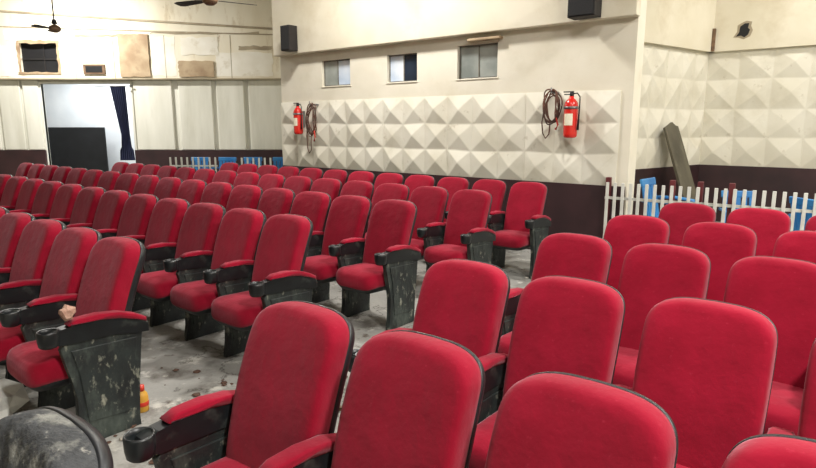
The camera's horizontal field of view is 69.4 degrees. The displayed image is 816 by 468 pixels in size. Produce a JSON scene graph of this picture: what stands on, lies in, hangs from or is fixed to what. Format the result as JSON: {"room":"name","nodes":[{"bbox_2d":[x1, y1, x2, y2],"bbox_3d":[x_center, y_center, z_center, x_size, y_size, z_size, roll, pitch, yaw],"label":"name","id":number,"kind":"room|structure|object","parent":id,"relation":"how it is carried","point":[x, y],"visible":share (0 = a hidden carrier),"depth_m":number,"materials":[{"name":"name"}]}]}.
{"room":"movie theater auditorium","nodes":[
{"label":"movie theater auditorium","id":0,"kind":"room"},
{"bbox_2d":[43,84,135,170],"bbox_3d":[-8.200,-3.005,16.097,8.000,3.300,2.250,0,10,0],"label":"wall","id":1,"kind":"structure","parent":0,"point":[66,105],"depth_m":17.04,"materials":[{"name":"paint"}]},
{"bbox_2d":[0,80,250,163],"bbox_3d":[-7.975,-3.699,14.612,10.450,5.200,0.080,0,10,0],"label":"wall","id":2,"kind":"structure","parent":0,"point":[174,82],"depth_m":14.69,"materials":[{"name":"paint"}]},
{"bbox_2d":[0,46,11,76],"bbox_3d":[-10.100,-4.197,14.336,0.842,0.762,0.013,0,10,0],"label":"wall panel","id":3,"kind":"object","parent":2,"relation":"attached to","point":[4,60],"depth_m":14.34,"materials":[{"name":"paint"}]},
{"bbox_2d":[3,29,76,40],"bbox_3d":[-8.873,-4.798,14.229,1.786,0.288,0.008,0,10,0],"label":"wall panel","id":4,"kind":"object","parent":2,"relation":"attached to","point":[19,34],"depth_m":14.22,"materials":[{"name":"paint"}]},
{"bbox_2d":[16,40,81,74],"bbox_3d":[-8.738,-4.303,14.382,1.553,0.826,0.155,0,10,0],"label":"window","id":5,"kind":"structure","parent":2,"relation":"in","point":[38,56],"depth_m":14.39,"materials":[{"name":"glass"}]},
{"bbox_2d":[38,82,137,164],"bbox_3d":[-7.975,-2.453,14.831,2.310,2.670,0.120,0,10,0],"label":"door frame","id":6,"kind":"structure","parent":2,"relation":"in","point":[40,84],"depth_m":14.65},
{"bbox_2d":[94,86,134,159],"bbox_3d":[-7.225,-2.746,14.624,0.950,1.822,0.054,0,10,0],"label":"curtain","id":7,"kind":"object","parent":2,"relation":"hanging from","point":[118,92],"visible":1,"depth_m":14.60,"materials":[{"name":"fabric"}]},
{"bbox_2d":[117,34,150,76],"bbox_3d":[-6.639,-4.326,14.291,0.739,1.013,0.030,0,10,0],"label":"board patch","id":8,"kind":"object","parent":2,"relation":"attached to","point":[134,58],"visible":1,"depth_m":14.28,"materials":[{"name":"wood"}]},
{"bbox_2d":[0,10,272,29],"bbox_3d":[-8.000,-5.233,14.138,10.403,0.694,0.020,0,10,0],"label":"trim","id":9,"kind":"structure","parent":2,"relation":"attached to","point":[7,11],"depth_m":14.15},
{"bbox_2d":[0,26,272,34],"bbox_3d":[-7.992,-4.944,14.196,10.420,0.044,0.010,2,10,0],"label":"trim","id":10,"kind":"structure","parent":2,"relation":"attached to","point":[0,26],"depth_m":14.20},
{"bbox_2d":[0,0,280,77],"bbox_3d":[-7.975,-5.028,14.267,10.450,2.460,0.160,0,10,0],"label":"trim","id":11,"kind":"structure","parent":2,"relation":"attached to","point":[93,50],"depth_m":14.18,"materials":[{"name":"beige paint"}]},
{"bbox_2d":[0,78,280,79],"bbox_3d":[-7.975,-3.804,14.466,10.450,0.030,0.170,0,10,0],"label":"trim","id":12,"kind":"structure","parent":2,"relation":"attached to","point":[0,78],"depth_m":14.40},
{"bbox_2d":[0,80,281,149],"bbox_3d":[-8.150,-2.956,14.678,10.100,1.715,0.060,0,10,0],"label":"wall panel","id":13,"kind":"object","parent":2,"relation":"attached to","point":[153,99],"depth_m":14.64,"materials":[{"name":"paint"}]},
{"bbox_2d":[0,150,282,176],"bbox_3d":[-7.975,-1.618,14.908,10.450,1.000,0.090,0,10,0],"label":"baseboard","id":14,"kind":"structure","parent":2,"relation":"attached to","point":[10,160],"depth_m":14.80,"materials":[{"name":"red paint"}]},
{"bbox_2d":[149,36,176,76],"bbox_3d":[-5.950,-4.316,14.316,0.643,0.955,0.009,0,10,0],"label":"wall panel","id":15,"kind":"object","parent":2,"relation":"attached to","point":[158,57],"depth_m":14.31,"materials":[{"name":"paint"}]},
{"bbox_2d":[178,60,214,76],"bbox_3d":[-5.152,-4.022,14.347,0.877,0.388,0.030,0,10,0],"label":"board patch","id":16,"kind":"object","parent":2,"relation":"attached to","point":[193,68],"visible":1,"depth_m":14.33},
{"bbox_2d":[179,37,218,55],"bbox_3d":[-5.052,-4.551,14.271,0.932,0.443,0.014,0,10,0],"label":"wall panel","id":17,"kind":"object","parent":2,"relation":"attached to","point":[189,45],"depth_m":14.27,"materials":[{"name":"paint"}]},
{"bbox_2d":[215,52,272,76],"bbox_3d":[-3.989,-4.133,14.350,1.422,0.593,0.010,0,10,0],"label":"wall panel","id":18,"kind":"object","parent":2,"relation":"attached to","point":[254,64],"depth_m":14.35,"materials":[{"name":"paint"}]},
{"bbox_2d":[0,221,716,467],"bbox_3d":[-2.200,0.431,6.789,23.600,0.100,23.200,0,10,0],"label":"floor","id":19,"kind":"structure","parent":0,"point":[165,346],"depth_m":4.14,"materials":[{"name":"concrete"}]},
{"bbox_2d":[0,176,28,205],"bbox_3d":[-4.993,-0.196,7.199,0.516,0.986,0.655,8,13,39],"label":"chair","id":20,"kind":"object","parent":19,"relation":"on","point":[12,188],"visible":0.38,"depth_m":7.18,"materials":[{"name":"red fabric"}]},
{"bbox_2d":[0,378,29,418],"bbox_3d":[-2.233,0.915,3.169,0.292,0.255,0.279,3,11,16],"label":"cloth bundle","id":21,"kind":"object","parent":19,"relation":"on","point":[13,395],"visible":0.85,"depth_m":3.17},
{"bbox_2d":[0,212,35,267],"bbox_3d":[-2.983,0.365,4.145,0.516,0.986,0.655,9,13,39],"label":"chair","id":22,"kind":"object","parent":19,"relation":"on","point":[12,225],"visible":0.52,"depth_m":4.08,"materials":[{"name":"red fabric"}]},
{"bbox_2d":[0,179,45,210],"bbox_3d":[-4.595,-0.138,6.885,0.516,0.986,0.655,8,13,39],"label":"chair","id":23,"kind":"object","parent":19,"relation":"on","point":[29,188],"visible":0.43,"depth_m":6.88,"materials":[{"name":"red fabric"}]},
{"bbox_2d":[0,219,65,283],"bbox_3d":[-2.585,0.423,3.829,0.516,0.986,0.655,8,13,38],"label":"chair","id":24,"kind":"object","parent":19,"relation":"on","point":[36,240],"visible":0.44,"depth_m":3.83,"materials":[{"name":"red fabric"}]},
{"bbox_2d":[9,181,63,213],"bbox_3d":[-4.196,-0.080,6.569,0.516,0.986,0.655,8,13,37],"label":"chair","id":25,"kind":"object","parent":19,"relation":"on","point":[46,192],"visible":0.26,"depth_m":6.57,"materials":[{"name":"red fabric"}]},
{"bbox_2d":[0,227,101,386],"bbox_3d":[-2.188,0.480,3.517,0.516,0.986,0.655,8,13,39],"label":"chair","id":26,"kind":"object","parent":19,"relation":"on","point":[71,248],"visible":0.52,"depth_m":3.51,"materials":[{"name":"red fabric"}]},
{"bbox_2d":[0,406,113,467],"bbox_3d":[-0.939,0.914,1.151,0.516,0.986,0.655,8,13,38],"label":"chair","id":27,"kind":"object","parent":19,"relation":"on","point":[46,436],"visible":1,"depth_m":1.19,"materials":[{"name":"black plastic"}]},
{"bbox_2d":[31,184,83,219],"bbox_3d":[-3.799,-0.023,6.256,0.516,0.986,0.655,8,13,38],"label":"chair","id":28,"kind":"object","parent":19,"relation":"on","point":[66,195],"visible":0.26,"depth_m":6.25,"materials":[{"name":"red fabric"}]},
{"bbox_2d":[0,236,148,437],"bbox_3d":[-1.756,0.543,3.175,0.604,0.986,0.656,8,13,38],"label":"chair","id":29,"kind":"object","parent":19,"relation":"on","point":[90,362],"visible":1,"depth_m":3.09,"materials":[{"name":"red fabric"}]},
{"bbox_2d":[65,168,87,183],"bbox_3d":[-5.058,-0.464,8.661,0.516,0.986,0.655,8,13,38],"label":"chair","id":30,"kind":"object","parent":19,"relation":"on","point":[75,176],"visible":0.24,"depth_m":8.66,"materials":[{"name":"red fabric"}]},
{"bbox_2d":[48,127,108,171],"bbox_3d":[-10.025,-2.276,16.942,2.750,1.560,0.050,0,10,0],"label":"partition panel","id":31,"kind":"object","parent":19,"relation":"on","point":[74,147],"visible":0.31,"depth_m":16.88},
{"bbox_2d":[54,187,106,225],"bbox_3d":[-3.402,0.035,5.943,0.516,0.986,0.655,9,13,39],"label":"chair","id":32,"kind":"object","parent":19,"relation":"on","point":[88,198],"visible":0.31,"depth_m":5.93,"materials":[{"name":"red fabric"}]},
{"bbox_2d":[80,169,103,187],"bbox_3d":[-4.660,-0.407,8.347,0.516,0.986,0.655,8,13,38],"label":"chair","id":33,"kind":"object","parent":19,"relation":"on","point":[91,177],"visible":0.21,"depth_m":8.34,"materials":[{"name":"red fabric"}]},
{"bbox_2d":[66,190,130,229],"bbox_3d":[-3.004,0.092,5.629,0.516,0.986,0.655,9,13,39],"label":"chair","id":34,"kind":"object","parent":19,"relation":"on","point":[110,206],"visible":0.36,"depth_m":5.62,"materials":[{"name":"red fabric"}]},
{"bbox_2d":[97,171,120,190],"bbox_3d":[-4.263,-0.349,8.035,0.516,0.986,0.655,8,13,39],"label":"chair","id":35,"kind":"object","parent":19,"relation":"on","point":[108,179],"visible":0.22,"depth_m":8.02,"materials":[{"name":"red fabric"}]},
{"bbox_2d":[114,173,139,194],"bbox_3d":[-3.864,-0.291,7.719,0.516,0.986,0.655,8,13,37],"label":"chair","id":36,"kind":"object","parent":19,"relation":"on","point":[125,181],"visible":0.26,"depth_m":7.71,"materials":[{"name":"red fabric"}]},
{"bbox_2d":[97,194,158,238],"bbox_3d":[-2.606,0.150,5.314,0.516,0.986,0.655,8,13,38],"label":"chair","id":37,"kind":"object","parent":19,"relation":"on","point":[137,210],"visible":0.26,"depth_m":5.31,"materials":[{"name":"red fabric"}]},
{"bbox_2d":[132,175,160,194],"bbox_3d":[-3.467,-0.234,7.406,0.516,0.986,0.655,8,13,38],"label":"chair","id":38,"kind":"object","parent":19,"relation":"on","point":[145,184],"visible":0.2,"depth_m":7.40,"materials":[{"name":"red fabric"}]},
{"bbox_2d":[124,198,189,311],"bbox_3d":[-2.208,0.207,5.001,0.516,0.986,0.655,9,13,39],"label":"chair","id":39,"kind":"object","parent":19,"relation":"on","point":[167,215],"visible":0.3,"depth_m":5.01,"materials":[{"name":"red fabric"}]},
{"bbox_2d":[154,177,182,199],"bbox_3d":[-3.070,-0.176,7.093,0.516,0.986,0.655,9,13,39],"label":"chair","id":40,"kind":"object","parent":19,"relation":"on","point":[167,187],"visible":0.2,"depth_m":7.08,"materials":[{"name":"red fabric"}]},
{"bbox_2d":[136,203,225,326],"bbox_3d":[-1.810,0.265,4.686,0.516,0.986,0.655,8,13,38],"label":"chair","id":41,"kind":"object","parent":19,"relation":"on","point":[201,222],"visible":0.56,"depth_m":4.68,"materials":[{"name":"red fabric"}]},
{"bbox_2d":[176,179,206,205],"bbox_3d":[-2.672,-0.119,6.779,0.516,0.986,0.655,8,13,39],"label":"chair","id":42,"kind":"object","parent":19,"relation":"on","point":[191,190],"visible":0.29,"depth_m":6.75,"materials":[{"name":"red fabric"}]},
{"bbox_2d":[169,157,217,171],"bbox_3d":[-4.500,-1.137,12.411,1.000,0.955,0.045,0,10,0],"label":"picket fence","id":43,"kind":"object","parent":19,"relation":"on","point":[176,165],"visible":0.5,"depth_m":12.33,"materials":[{"name":"white paint"}]},
{"bbox_2d":[193,169,215,184],"bbox_3d":[-3.130,-0.438,8.517,0.516,0.986,0.655,8,13,39],"label":"chair","id":44,"kind":"object","parent":19,"relation":"on","point":[207,175],"visible":0.23,"depth_m":8.50,"materials":[{"name":"red fabric"}]},
{"bbox_2d":[163,208,265,340],"bbox_3d":[-1.413,0.323,4.373,0.516,0.986,0.655,9,13,39],"label":"chair","id":45,"kind":"object","parent":19,"relation":"on","point":[240,229],"visible":0.68,"depth_m":4.36,"materials":[{"name":"red fabric"}]},
{"bbox_2d":[200,182,233,209],"bbox_3d":[-2.274,-0.061,6.464,0.516,0.986,0.655,8,13,38],"label":"chair","id":46,"kind":"object","parent":19,"relation":"on","point":[214,192],"visible":0.23,"depth_m":6.45,"materials":[{"name":"red fabric"}]},
{"bbox_2d":[212,170,237,184],"bbox_3d":[-2.731,-0.380,8.202,0.516,0.986,0.655,8,13,38],"label":"chair","id":47,"kind":"object","parent":19,"relation":"on","point":[228,176],"visible":0.26,"depth_m":8.20,"materials":[{"name":"red fabric"}]},
{"bbox_2d":[122,300,354,467],"bbox_3d":[-0.539,0.765,1.962,0.516,0.986,0.655,8,13,38],"label":"chair","id":48,"kind":"object","parent":19,"relation":"on","point":[294,368],"visible":0.97,"depth_m":1.97,"materials":[{"name":"red fabric"}]},
{"bbox_2d":[226,185,262,211],"bbox_3d":[-1.875,-0.003,6.148,0.516,0.986,0.655,8,13,37],"label":"chair","id":49,"kind":"object","parent":19,"relation":"on","point":[241,196],"visible":0.26,"depth_m":6.15,"materials":[{"name":"red fabric"}]},
{"bbox_2d":[233,172,260,186],"bbox_3d":[-2.333,-0.322,7.887,0.516,0.986,0.655,8,13,37],"label":"chair","id":50,"kind":"object","parent":19,"relation":"on","point":[244,178],"visible":0.26,"depth_m":7.89,"materials":[{"name":"red fabric"}]},
{"bbox_2d":[203,214,316,357],"bbox_3d":[-0.984,0.385,4.033,0.604,0.986,0.656,8,13,38],"label":"chair","id":51,"kind":"object","parent":19,"relation":"on","point":[245,288],"visible":0.86,"depth_m":3.99,"materials":[{"name":"red fabric"}]},
{"bbox_2d":[257,174,285,191],"bbox_3d":[-1.937,-0.265,7.575,0.516,0.986,0.655,8,13,38],"label":"chair","id":52,"kind":"object","parent":19,"relation":"on","point":[267,181],"visible":0.19,"depth_m":7.58,"materials":[{"name":"red fabric"}]},
{"bbox_2d":[257,188,294,220],"bbox_3d":[-1.478,0.054,5.837,0.516,0.986,0.655,9,13,39],"label":"chair","id":53,"kind":"object","parent":19,"relation":"on","point":[273,201],"visible":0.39,"depth_m":5.83,"materials":[{"name":"red fabric"}]},
{"bbox_2d":[283,176,312,196],"bbox_3d":[-1.538,-0.207,7.260,0.516,0.986,0.655,8,13,38],"label":"chair","id":54,"kind":"object","parent":19,"relation":"on","point":[297,184],"visible":0.27,"depth_m":7.25,"materials":[{"name":"red fabric"}]},
{"bbox_2d":[290,191,330,231],"bbox_3d":[-1.079,0.112,5.520,0.516,0.986,0.655,8,13,37],"label":"chair","id":55,"kind":"object","parent":19,"relation":"on","point":[314,205],"visible":0.3,"depth_m":5.49,"materials":[{"name":"red fabric"}]},
{"bbox_2d":[299,168,322,183],"bbox_3d":[-1.609,-0.469,8.684,0.516,0.986,0.655,8,13,38],"label":"chair","id":56,"kind":"object","parent":19,"relation":"on","point":[314,174],"visible":0.18,"depth_m":8.67,"materials":[{"name":"red fabric"}]},
{"bbox_2d":[310,178,341,206],"bbox_3d":[-1.140,-0.149,6.946,0.516,0.986,0.655,8,13,38],"label":"chair","id":57,"kind":"object","parent":19,"relation":"on","point":[331,186],"visible":0.2,"depth_m":6.93,"materials":[{"name":"red fabric"}]},
{"bbox_2d":[323,169,347,189],"bbox_3d":[-1.212,-0.411,8.373,0.516,0.986,0.655,9,13,39],"label":"chair","id":58,"kind":"object","parent":19,"relation":"on","point":[342,175],"visible":0.22,"depth_m":8.35,"materials":[{"name":"red fabric"}]},
{"bbox_2d":[303,195,371,302],"bbox_3d":[-0.682,0.170,5.208,0.516,0.986,0.655,8,13,38],"label":"chair","id":59,"kind":"object","parent":19,"relation":"on","point":[348,215],"visible":0.62,"depth_m":5.20,"materials":[{"name":"red fabric"}]},
{"bbox_2d":[340,180,373,200],"bbox_3d":[-0.743,-0.092,6.633,0.516,0.986,0.655,8,13,38],"label":"chair","id":60,"kind":"object","parent":19,"relation":"on","point":[359,188],"visible":0.18,"depth_m":6.63,"materials":[{"name":"red fabric"}]},
{"bbox_2d":[347,171,374,184],"bbox_3d":[-0.813,-0.353,8.057,0.516,0.986,0.655,8,13,38],"label":"chair","id":61,"kind":"object","parent":19,"relation":"on","point":[368,176],"visible":0.2,"depth_m":8.06,"materials":[{"name":"red fabric"}]},
{"bbox_2d":[259,330,484,467],"bbox_3d":[-0.145,0.822,1.651,0.516,0.986,0.655,8,13,38],"label":"chair","id":62,"kind":"object","parent":19,"relation":"on","point":[413,399],"visible":1,"depth_m":1.67,"materials":[{"name":"red fabric"}]},
{"bbox_2d":[328,199,420,329],"bbox_3d":[-0.250,0.232,4.866,0.604,0.986,0.656,8,13,38],"label":"chair","id":63,"kind":"object","parent":19,"relation":"on","point":[386,260],"visible":0.99,"depth_m":4.81,"materials":[{"name":"red fabric"}]},
{"bbox_2d":[365,183,409,238],"bbox_3d":[-0.345,-0.034,6.319,0.516,0.986,0.655,8,13,38],"label":"chair","id":64,"kind":"object","parent":19,"relation":"on","point":[385,191],"visible":0.21,"depth_m":6.34,"materials":[{"name":"red fabric"}]},
{"bbox_2d":[371,173,403,202],"bbox_3d":[-0.416,-0.296,7.744,0.516,0.986,0.655,8,13,39],"label":"chair","id":65,"kind":"object","parent":19,"relation":"on","point":[383,178],"visible":0.2,"depth_m":7.77,"materials":[{"name":"red fabric"}]},
{"bbox_2d":[404,175,434,200],"bbox_3d":[-0.017,-0.238,7.428,0.516,0.986,0.655,8,13,37],"label":"chair","id":66,"kind":"object","parent":19,"relation":"on","point":[413,181],"visible":0.27,"depth_m":7.46,"materials":[{"name":"red fabric"}]},
{"bbox_2d":[348,259,509,372],"bbox_3d":[0.096,0.643,2.630,0.516,0.986,0.655,8,13,37],"label":"chair","id":67,"kind":"object","parent":19,"relation":"on","point":[464,302],"visible":0.31,"depth_m":2.62,"materials":[{"name":"red fabric"}]},
{"bbox_2d":[409,186,448,259],"bbox_3d":[0.053,0.024,6.004,0.516,0.986,0.655,8,13,38],"label":"chair","id":68,"kind":"object","parent":19,"relation":"on","point":[430,202],"visible":0.43,"depth_m":5.98,"materials":[{"name":"red fabric"}]},
{"bbox_2d":[437,177,469,222],"bbox_3d":[0.380,-0.180,7.115,0.516,0.986,0.655,8,13,38],"label":"chair","id":69,"kind":"object","parent":19,"relation":"on","point":[452,185],"visible":0.25,"depth_m":7.11,"materials":[{"name":"red fabric"}]},
{"bbox_2d":[417,189,495,271],"bbox_3d":[0.480,0.085,5.666,0.604,0.986,0.656,8,13,39],"label":"chair","id":70,"kind":"object","parent":19,"relation":"on","point":[465,234],"visible":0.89,"depth_m":5.63,"materials":[{"name":"red fabric"}]},
{"bbox_2d":[444,179,506,227],"bbox_3d":[0.777,-0.123,6.802,0.516,0.986,0.655,9,13,39],"label":"chair","id":71,"kind":"object","parent":19,"relation":"on","point":[497,189],"visible":0.32,"depth_m":6.75,"materials":[{"name":"red fabric"}]},
{"bbox_2d":[487,182,550,278],"bbox_3d":[1.207,-0.060,6.461,0.604,0.986,0.656,8,13,37],"label":"chair","id":72,"kind":"object","parent":19,"relation":"on","point":[523,225],"visible":0.9,"depth_m":6.44,"materials":[{"name":"red fabric"}]},
{"bbox_2d":[469,275,624,467],"bbox_3d":[0.493,0.700,2.317,0.516,0.986,0.655,8,13,37],"label":"chair","id":73,"kind":"object","parent":19,"relation":"on","point":[573,325],"visible":0.44,"depth_m":2.34,"materials":[{"name":"red fabric"}]},
{"bbox_2d":[498,233,612,353],"bbox_3d":[0.785,0.516,3.321,0.516,0.986,0.655,9,13,39],"label":"chair","id":74,"kind":"object","parent":19,"relation":"on","point":[584,256],"visible":0.24,"depth_m":3.33,"materials":[{"name":"red fabric"}]},
{"bbox_2d":[485,371,677,467],"bbox_3d":[0.249,0.879,1.340,0.516,0.986,0.655,8,13,38],"label":"chair","id":75,"kind":"object","parent":19,"relation":"on","point":[549,419],"visible":1,"depth_m":1.38,"materials":[{"name":"red fabric"}]},
{"bbox_2d":[603,215,669,289],"bbox_3d":[1.426,0.386,4.027,0.516,0.986,0.655,8,13,37],"label":"chair","id":76,"kind":"object","parent":19,"relation":"on","point":[623,233],"visible":0.27,"depth_m":4.07,"materials":[{"name":"red fabric"}]},
{"bbox_2d":[612,243,710,387],"bbox_3d":[1.180,0.573,3.008,0.516,0.986,0.655,8,13,38],"label":"chair","id":77,"kind":"object","parent":19,"relation":"on","point":[652,274],"visible":0.4,"depth_m":3.04,"materials":[{"name":"red fabric"}]},
{"bbox_2d":[640,177,694,217],"bbox_3d":[3.212,-0.193,7.281,0.602,0.957,0.572,9,14,42],"label":"plastic chair","id":78,"kind":"object","parent":19,"relation":"on","point":[651,181],"visible":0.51,"depth_m":7.37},
{"bbox_2d":[663,122,695,200],"bbox_3d":[4.290,-0.909,9.151,0.701,1.633,0.350,5,12,25],"label":"leaning board","id":79,"kind":"object","parent":19,"relation":"on","point":[673,137],"visible":0.76,"depth_m":9.11,"materials":[{"name":"wood"}]},
{"bbox_2d":[658,202,715,245],"bbox_3d":[2.085,0.263,4.698,0.516,0.986,0.655,9,13,39],"label":"chair","id":80,"kind":"object","parent":19,"relation":"on","point":[679,216],"visible":0.2,"depth_m":4.72,"materials":[{"name":"red fabric"}]},
{"bbox_2d":[617,297,777,467],"bbox_3d":[0.888,0.757,2.006,0.516,0.986,0.655,8,13,38],"label":"chair","id":81,"kind":"object","parent":19,"relation":"on","point":[708,364],"visible":0.59,"depth_m":2.00,"materials":[{"name":"red fabric"}]},
{"bbox_2d":[602,177,815,237],"bbox_3d":[4.155,0.068,5.694,4.517,1.010,0.107,7,13,35],"label":"picket fence","id":82,"kind":"object","parent":19,"relation":"on","point":[731,205],"visible":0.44,"depth_m":6.32,"materials":[{"name":"white paint"}]},
{"bbox_2d":[681,222,756,301],"bbox_3d":[1.827,0.444,3.712,0.516,0.986,0.655,8,13,38],"label":"chair","id":83,"kind":"object","parent":19,"relation":"on","point":[724,244],"visible":0.24,"depth_m":3.70,"materials":[{"name":"red fabric"}]},
{"bbox_2d":[726,208,790,255],"bbox_3d":[2.479,0.320,4.386,0.516,0.986,0.655,8,13,38],"label":"chair","id":84,"kind":"object","parent":19,"relation":"on","point":[768,225],"visible":0.22,"depth_m":4.37,"materials":[{"name":"red fabric"}]},
{"bbox_2d":[721,434,815,467],"bbox_3d":[0.676,0.941,1.002,0.604,0.986,0.656,8,13,38],"label":"chair","id":85,"kind":"object","parent":19,"relation":"on","point":[763,450],"visible":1,"depth_m":1.16,"materials":[{"name":"red fabric"}]},
{"bbox_2d":[723,256,815,435],"bbox_3d":[1.574,0.630,2.697,0.516,0.986,0.655,8,13,38],"label":"chair","id":86,"kind":"object","parent":19,"relation":"on","point":[782,289],"visible":0.35,"depth_m":2.66,"materials":[{"name":"red fabric"}]},
{"bbox_2d":[766,339,815,439],"bbox_3d":[1.315,0.819,1.668,0.604,0.986,0.656,8,13,38],"label":"chair","id":87,"kind":"object","parent":19,"relation":"on","point":[807,421],"visible":0.45,"depth_m":1.82,"materials":[{"name":"red fabric"}]},
{"bbox_2d":[773,230,815,263],"bbox_3d":[2.229,0.502,3.394,0.516,0.986,0.655,8,13,38],"label":"chair","id":88,"kind":"object","parent":19,"relation":"on","point":[800,244],"visible":0.22,"depth_m":3.48,"materials":[{"name":"red fabric"}]},
{"bbox_2d":[788,196,813,230],"bbox_3d":[4.538,0.012,6.510,0.522,0.831,0.496,-2,11,-9],"label":"plastic chair","id":89,"kind":"object","parent":19,"relation":"on","point":[810,202],"visible":0.38,"depth_m":6.47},
{"bbox_2d":[280,0,646,214],"bbox_3d":[0.236,-2.587,8.557,6.151,5.200,0.250,8,13,38],"label":"wall","id":90,"kind":"structure","parent":0,"point":[605,54],"depth_m":7.46,"materials":[{"name":"paint"}]},
{"bbox_2d":[280,25,297,51],"bbox_3d":[-1.962,-3.234,9.755,0.220,0.400,0.222,8,13,38],"label":"wall speaker","id":91,"kind":"object","parent":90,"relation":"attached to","point":[288,33],"visible":1,"depth_m":9.67,"materials":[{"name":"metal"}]},
{"bbox_2d":[293,103,304,133],"bbox_3d":[-1.849,-1.950,9.956,0.177,0.521,0.210,1,10,7],"label":"fire extinguisher","id":92,"kind":"object","parent":90,"relation":"attached to","point":[298,114],"visible":1,"depth_m":9.88,"materials":[{"name":"metal"}]},
{"bbox_2d":[305,101,318,152],"bbox_3d":[-1.606,-1.774,9.827,0.221,0.858,0.231,1,10,6],"label":"coil","id":93,"kind":"object","parent":90,"relation":"attached to","point":[308,127],"visible":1,"depth_m":9.79,"materials":[{"name":"rubber"}]},
{"bbox_2d":[321,59,350,87],"bbox_3d":[-1.149,-2.606,9.565,0.685,0.428,0.092,8,13,38],"label":"window","id":94,"kind":"structure","parent":90,"relation":"in","point":[336,72],"depth_m":9.60,"materials":[{"name":"glass"}]},
{"bbox_2d":[386,53,417,83],"bbox_3d":[-0.070,-2.444,8.715,0.610,0.418,0.092,8,13,38],"label":"window","id":95,"kind":"structure","parent":90,"relation":"in","point":[402,67],"depth_m":8.74,"materials":[{"name":"glass"}]},
{"bbox_2d":[281,90,620,185],"bbox_3d":[0.078,-1.441,8.681,6.040,1.128,0.080,8,13,38],"label":"wall panel","id":96,"kind":"object","parent":90,"relation":"attached to","point":[495,136],"depth_m":8.13,"materials":[{"name":"paint"}]},
{"bbox_2d":[283,165,624,248],"bbox_3d":[0.141,-0.454,8.844,6.131,0.900,0.032,8,13,38],"label":"baseboard","id":97,"kind":"structure","parent":90,"relation":"attached to","point":[571,208],"depth_m":7.32,"materials":[{"name":"red paint"}]},
{"bbox_2d":[271,0,640,56],"bbox_3d":[0.117,-3.933,8.159,6.191,2.410,0.130,8,13,38],"label":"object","id":98,"kind":"structure","parent":90,"relation":"attached to","point":[322,25],"depth_m":8.36,"materials":[{"name":"beige paint"}]},
{"bbox_2d":[456,43,497,80],"bbox_3d":[0.943,-2.307,7.913,0.670,0.458,0.092,8,13,38],"label":"window","id":99,"kind":"structure","parent":90,"relation":"in","point":[476,62],"depth_m":7.93,"materials":[{"name":"glass"}]},
{"bbox_2d":[541,88,562,138],"bbox_3d":[1.770,-1.466,7.177,0.253,0.608,0.204,8,13,38],"label":"coil","id":100,"kind":"object","parent":90,"relation":"attached to","point":[552,92],"visible":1,"depth_m":7.11,"materials":[{"name":"rubber"}]},
{"bbox_2d":[563,91,580,137],"bbox_3d":[1.925,-1.412,6.976,0.184,0.540,0.218,1,10,7],"label":"fire extinguisher","id":101,"kind":"object","parent":90,"relation":"attached to","point":[571,112],"visible":1,"depth_m":6.89,"materials":[{"name":"metal"}]},
{"bbox_2d":[567,0,601,19],"bbox_3d":[1.993,-2.649,6.622,0.320,0.420,0.242,8,13,38],"label":"wall speaker","id":102,"kind":"object","parent":90,"relation":"attached to","point":[577,9],"visible":1,"depth_m":6.56,"materials":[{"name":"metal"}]},
{"bbox_2d":[568,0,593,15],"bbox_3d":[1.922,-2.633,6.534,0.290,0.390,0.014,8,13,38],"label":"grille","id":103,"kind":"object","parent":102,"relation":"attached to","point":[575,7],"depth_m":6.55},
{"bbox_3d":[-2.200,-4.781,5.833,23.600,0.100,23.200,0,10,0],"label":"ceiling","id":104,"kind":"structure","parent":0,"visible":0},
{"bbox_2d":[174,0,253,6],"bbox_3d":[-2.441,-3.979,7.471,0.943,2.070,1.089,-6,12,-31],"label":"ceiling fan","id":105,"kind":"object","parent":104,"relation":"hanging from","point":[192,2],"visible":1,"depth_m":7.69,"materials":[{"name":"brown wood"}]},
{"bbox_3d":[6.759,-2.583,8.535,4.401,5.200,0.200,8,13,38],"label":"wall","id":106,"kind":"structure","parent":0,"visible":0},
{"bbox_2d":[733,21,752,38],"bbox_3d":[5.309,-3.228,9.334,0.270,0.280,0.008,8,13,38],"label":"hole","id":107,"kind":"object","parent":106,"relation":"in","point":[744,30],"depth_m":9.32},
{"bbox_2d":[697,164,815,221],"bbox_3d":[6.687,-0.477,8.830,4.401,0.950,0.031,8,13,38],"label":"baseboard","id":108,"kind":"structure","parent":106,"relation":"attached to","point":[801,181],"depth_m":9.54,"materials":[{"name":"red paint"}]},
{"bbox_2d":[699,45,815,168],"bbox_3d":[6.672,-1.846,8.560,4.430,1.867,0.079,8,13,38],"label":"wall panel","id":109,"kind":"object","parent":106,"relation":"attached to","point":[760,104],"depth_m":9.38,"materials":[{"name":"paint"}]},
{"bbox_2d":[707,0,815,52],"bbox_3d":[6.665,-3.934,8.168,4.401,2.410,0.100,8,13,38],"label":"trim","id":110,"kind":"structure","parent":106,"relation":"attached to","point":[775,23],"depth_m":9.13,"materials":[{"name":"beige paint"}]},
{"bbox_3d":[3.920,-2.696,9.148,2.506,5.200,0.200,-8,13,-36],"label":"wall","id":111,"kind":"structure","parent":0,"visible":0},
{"bbox_2d":[632,164,698,214],"bbox_3d":[3.989,-0.589,9.442,2.506,0.950,0.032,-8,13,-36],"label":"baseboard","id":112,"kind":"structure","parent":111,"relation":"attached to","point":[663,175],"depth_m":9.40,"materials":[{"name":"red paint"}]},
{"bbox_2d":[635,43,708,168],"bbox_3d":[4.003,-1.958,9.172,2.533,1.870,0.077,-8,13,-36],"label":"wall panel","id":113,"kind":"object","parent":111,"relation":"attached to","point":[673,83],"depth_m":9.21,"materials":[{"name":"paint"}]},
{"bbox_2d":[644,0,716,52],"bbox_3d":[4.010,-4.046,8.779,2.506,2.410,0.100,-8,13,-36],"label":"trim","id":114,"kind":"structure","parent":111,"relation":"attached to","point":[682,24],"depth_m":9.00,"materials":[{"name":"beige paint"}]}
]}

